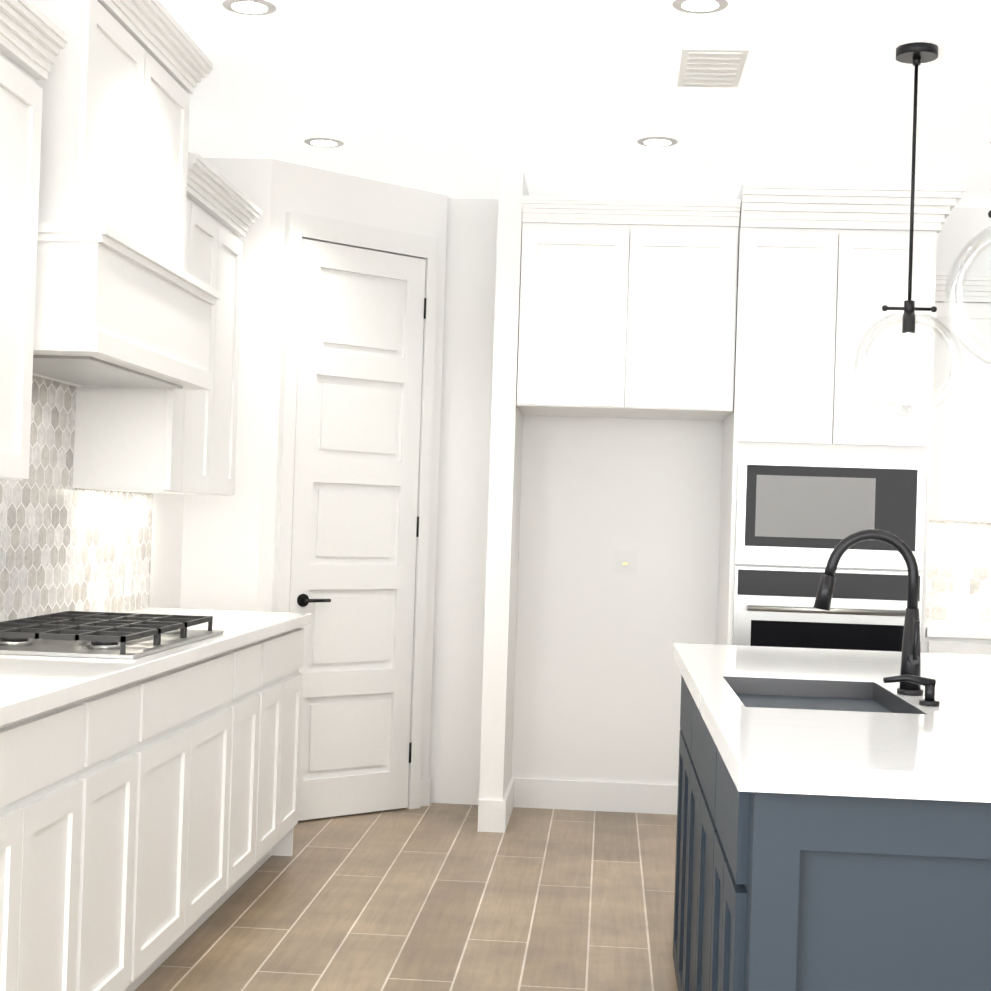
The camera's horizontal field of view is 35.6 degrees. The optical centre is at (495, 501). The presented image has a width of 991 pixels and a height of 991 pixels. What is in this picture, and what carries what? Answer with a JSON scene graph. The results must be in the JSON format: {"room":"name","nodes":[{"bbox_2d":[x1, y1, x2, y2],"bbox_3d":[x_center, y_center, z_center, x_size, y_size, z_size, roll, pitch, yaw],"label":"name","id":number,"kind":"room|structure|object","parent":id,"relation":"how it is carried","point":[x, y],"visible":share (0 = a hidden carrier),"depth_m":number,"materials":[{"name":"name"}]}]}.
{"room":"kitchen","nodes":[
{"label":"kitchen","id":0,"kind":"room"},
{"bbox_2d":[0,151,189,621],"bbox_3d":[-1.700,-0.124,1.339,0.108,2.750,11.750,2,-1,4],"label":"wall","id":1,"kind":"structure","parent":0,"point":[65,545],"depth_m":5.01,"materials":[{"name":"tile"}]},
{"bbox_2d":[0,0,67,479],"bbox_3d":[-1.304,-0.613,3.250,0.382,1.100,1.135,2,-1,4],"label":"upper cabinet","id":2,"kind":"object","parent":1,"relation":"attached to","point":[33,39],"visible":1,"depth_m":3.69,"materials":[{"name":"white paint"}]},
{"bbox_2d":[29,0,219,389],"bbox_3d":[-1.157,-0.895,4.449,0.465,1.058,1.140,2,-1,4],"label":"range hood","id":3,"kind":"object","parent":1,"relation":"attached to","point":[124,298],"visible":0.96,"depth_m":4.21,"materials":[{"name":"white paint"}]},
{"bbox_2d":[123,564,131,595],"bbox_3d":[-1.338,0.285,5.624,0.008,0.116,0.072,2,-1,4],"label":"outlet","id":4,"kind":"object","parent":1,"relation":"attached to","point":[127,577],"visible":1,"depth_m":5.61,"materials":[{"name":"white plastic"}]},
{"bbox_2d":[73,153,261,495],"bbox_3d":[-1.140,-0.581,5.484,0.382,1.100,0.925,2,-1,4],"label":"upper cabinet","id":5,"kind":"object","parent":1,"relation":"attached to","point":[163,441],"visible":0.6,"depth_m":5.22,"materials":[{"name":"white paint"}]},
{"bbox_2d":[180,158,271,610],"bbox_3d":[-1.122,-0.044,6.415,0.320,2.750,0.100,2,-1,4],"label":"wall","id":6,"kind":"structure","parent":0,"point":[220,551],"depth_m":6.36,"materials":[{"name":"paint"}]},
{"bbox_2d":[257,159,447,776],"bbox_3d":[-0.646,-0.025,6.696,0.933,2.750,0.100,2,-1,-41],"label":"wall","id":7,"kind":"structure","parent":0,"point":[298,188],"depth_m":6.57,"materials":[{"name":"paint"}]},
{"bbox_2d":[272,211,438,820],"bbox_3d":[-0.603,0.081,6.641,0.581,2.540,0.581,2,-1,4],"label":"pantry door","id":8,"kind":"structure","parent":7,"relation":"in","point":[354,464],"depth_m":6.64,"materials":[{"name":"paint"}]},
{"bbox_2d":[135,803,677,990],"bbox_3d":[2.594,1.440,1.127,9.000,0.100,12.000,2,-1,4],"label":"floor","id":9,"kind":"structure","parent":0,"point":[440,897],"depth_m":5.09,"materials":[{"name":"brown tile"}]},
{"bbox_2d":[0,627,303,990],"bbox_3d":[-1.157,0.868,4.273,0.616,0.874,3.190,2,-1,4],"label":"base cabinet","id":10,"kind":"object","parent":9,"relation":"on","point":[148,824],"visible":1,"depth_m":3.84,"materials":[{"name":"white paint"}]},
{"bbox_2d":[0,607,310,726],"bbox_3d":[-1.130,0.410,4.275,0.629,0.039,3.215,2,-1,4],"label":"countertop","id":11,"kind":"structure","parent":10,"relation":"on","point":[31,685],"depth_m":3.71,"materials":[{"name":"white stone"}]},
{"bbox_2d":[0,611,223,658],"bbox_3d":[-1.120,0.363,4.303,0.510,0.053,0.900,2,-1,4],"label":"cooktop","id":12,"kind":"object","parent":11,"relation":"in","point":[101,634],"visible":1,"depth_m":4.14,"materials":[{"name":"silver metal"}]},
{"bbox_2d":[673,659,990,990],"bbox_3d":[1.083,0.935,3.667,1.219,0.872,2.450,2,-1,4],"label":"kitchen island","id":13,"kind":"object","parent":9,"relation":"on","point":[833,820],"depth_m":2.49,"materials":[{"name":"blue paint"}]},
{"bbox_2d":[673,643,990,806],"bbox_3d":[1.131,0.478,3.660,1.310,0.044,2.510,2,-1,4],"label":"island countertop","id":14,"kind":"structure","parent":13,"relation":"on","point":[944,756],"depth_m":2.91,"materials":[{"name":"white stone"}]},
{"bbox_2d":[721,675,932,714],"bbox_3d":[0.735,0.571,3.567,0.377,0.254,0.667,2,-1,4],"label":"sink","id":15,"kind":"object","parent":14,"relation":"in","point":[753,690],"depth_m":3.89,"materials":[{"name":"grey metal"}]},
{"bbox_2d":[814,529,922,695],"bbox_3d":[0.874,0.256,3.599,0.258,0.382,0.096,2,-1,4],"label":"faucet","id":16,"kind":"object","parent":14,"relation":"on","point":[911,657],"visible":1,"depth_m":3.60,"materials":[{"name":"black metal"}]},
{"bbox_2d":[883,674,939,705],"bbox_3d":[0.913,0.412,3.391,0.123,0.066,0.044,2,-1,4],"label":"soap dispenser","id":17,"kind":"object","parent":14,"relation":"on","point":[929,684],"visible":1,"depth_m":3.38,"materials":[{"name":"black metal"}]},
{"bbox_2d":[717,181,965,652],"bbox_3d":[1.420,0.071,6.535,0.877,2.690,0.722,2,-1,4],"label":"tall cabinet","id":18,"kind":"object","parent":9,"relation":"on","point":[822,456],"visible":0.6,"depth_m":6.27,"materials":[{"name":"white paint"}]},
{"bbox_2d":[925,636,990,654],"bbox_3d":[2.138,1.003,6.521,0.780,0.874,0.616,2,-1,4],"label":"base cabinet","id":19,"kind":"object","parent":9,"relation":"on","point":[958,646],"visible":0.04,"depth_m":6.24,"materials":[{"name":"white paint"}]},
{"bbox_2d":[925,619,990,639],"bbox_3d":[2.165,0.545,6.513,0.804,0.039,0.629,2,-1,4],"label":"countertop","id":20,"kind":"structure","parent":19,"relation":"on","point":[958,629],"depth_m":6.23,"materials":[{"name":"white stone"}]},
{"bbox_2d":[479,170,528,800],"bbox_3d":[0.042,-0.002,6.710,0.100,2.750,0.580,2,-1,4],"label":"wall","id":21,"kind":"structure","parent":0,"point":[499,655],"depth_m":6.42,"materials":[{"name":"paint"}]},
{"bbox_2d":[488,778,519,832],"bbox_3d":[0.039,1.308,6.664,0.044,0.130,0.554,2,-1,4],"label":"baseboard","id":22,"kind":"structure","parent":21,"relation":"attached to","point":[494,815],"depth_m":6.39,"materials":[{"name":"paint"}]},
{"bbox_2d":[159,0,990,207],"bbox_3d":[2.683,-1.284,1.160,9.000,0.350,12.000,2,-1,4],"label":"ceiling","id":23,"kind":"structure","parent":0,"point":[464,99],"depth_m":5.26,"materials":[{"name":"paint"}]},
{"bbox_2d":[222,0,276,15],"bbox_3d":[-0.710,-1.427,4.459,0.156,0.003,0.156,2,-1,4],"label":"recessed light","id":24,"kind":"object","parent":23,"relation":"in","point":[248,7],"visible":1,"depth_m":4.46,"materials":[{"name":"grey"}]},
{"bbox_2d":[304,138,343,147],"bbox_3d":[-0.673,-1.407,6.061,0.156,0.003,0.156,2,-1,4],"label":"recessed light","id":25,"kind":"object","parent":23,"relation":"in","point":[324,142],"visible":1,"depth_m":6.05,"materials":[{"name":"grey"}]},
{"bbox_2d":[637,137,677,146],"bbox_3d":[0.616,-1.367,5.875,0.156,0.003,0.156,2,-1,4],"label":"recessed light","id":26,"kind":"object","parent":23,"relation":"in","point":[657,141],"visible":1,"depth_m":5.87,"materials":[{"name":"grey"}]},
{"bbox_2d":[672,0,727,13],"bbox_3d":[0.572,-1.387,4.315,0.156,0.003,0.156,2,-1,4],"label":"recessed light","id":27,"kind":"object","parent":23,"relation":"in","point":[698,6],"visible":1,"depth_m":4.32,"materials":[{"name":"grey"}]},
{"bbox_2d":[677,47,748,86],"bbox_3d":[0.685,-1.372,4.898,0.200,0.011,0.400,2,-1,4],"label":"ceiling vent","id":28,"kind":"object","parent":23,"relation":"in","point":[711,67],"visible":1,"depth_m":4.87,"materials":[{"name":"metal"}]},
{"bbox_2d":[854,42,962,415],"bbox_3d":[1.250,-0.809,4.638,0.316,1.107,0.316,2,-1,4],"label":"pendant light","id":29,"kind":"object","parent":23,"relation":"hanging from","point":[916,54],"visible":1,"depth_m":4.65,"materials":[{"name":"clear glass"}]},
{"bbox_2d":[944,210,990,364],"bbox_3d":[1.155,-0.831,3.341,0.332,1.100,0.332,2,-1,4],"label":"pendant light","id":30,"kind":"object","parent":23,"relation":"hanging from","point":[965,334],"visible":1,"depth_m":3.44,"materials":[{"name":"clear glass"}]},
{"bbox_2d":[429,198,990,804],"bbox_3d":[3.107,0.100,6.821,8.900,2.750,0.108,2,-1,4],"label":"wall","id":31,"kind":"structure","parent":0,"point":[597,684],"depth_m":6.97,"materials":[{"name":"paint"}]},
{"bbox_2d":[516,778,677,814],"bbox_3d":[0.516,1.327,6.940,0.895,0.130,0.014,2,-1,4],"label":"baseboard","id":32,"kind":"structure","parent":31,"relation":"attached to","point":[534,793],"depth_m":6.94,"materials":[{"name":"paint"}]},
{"bbox_2d":[612,549,637,573],"bbox_3d":[0.582,0.269,6.938,0.110,0.110,0.036,2,-1,4],"label":"outlet","id":33,"kind":"object","parent":31,"relation":"attached to","point":[625,561],"visible":1,"depth_m":6.95,"materials":[{"name":"white plastic"}]},
{"bbox_2d":[517,196,740,420],"bbox_3d":[0.565,-0.811,6.645,0.892,0.860,0.652,2,-1,4],"label":"upper cabinet","id":34,"kind":"object","parent":31,"relation":"attached to","point":[627,307],"visible":1,"depth_m":6.37,"materials":[{"name":"white paint"}]},
{"bbox_2d":[929,271,990,522],"bbox_3d":[2.224,-0.431,6.651,0.840,1.050,0.387,2,-1,4],"label":"wall cabinet","id":35,"kind":"object","parent":31,"relation":"attached to","point":[960,474],"visible":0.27,"depth_m":6.54,"materials":[{"name":"white paint"}]},
{"bbox_2d":[952,576,969,602],"bbox_3d":[2.061,0.391,6.834,0.072,0.116,0.008,2,-1,4],"label":"outlet","id":36,"kind":"object","parent":31,"relation":"attached to","point":[961,588],"visible":1,"depth_m":6.83,"materials":[{"name":"white plastic"}]}
]}

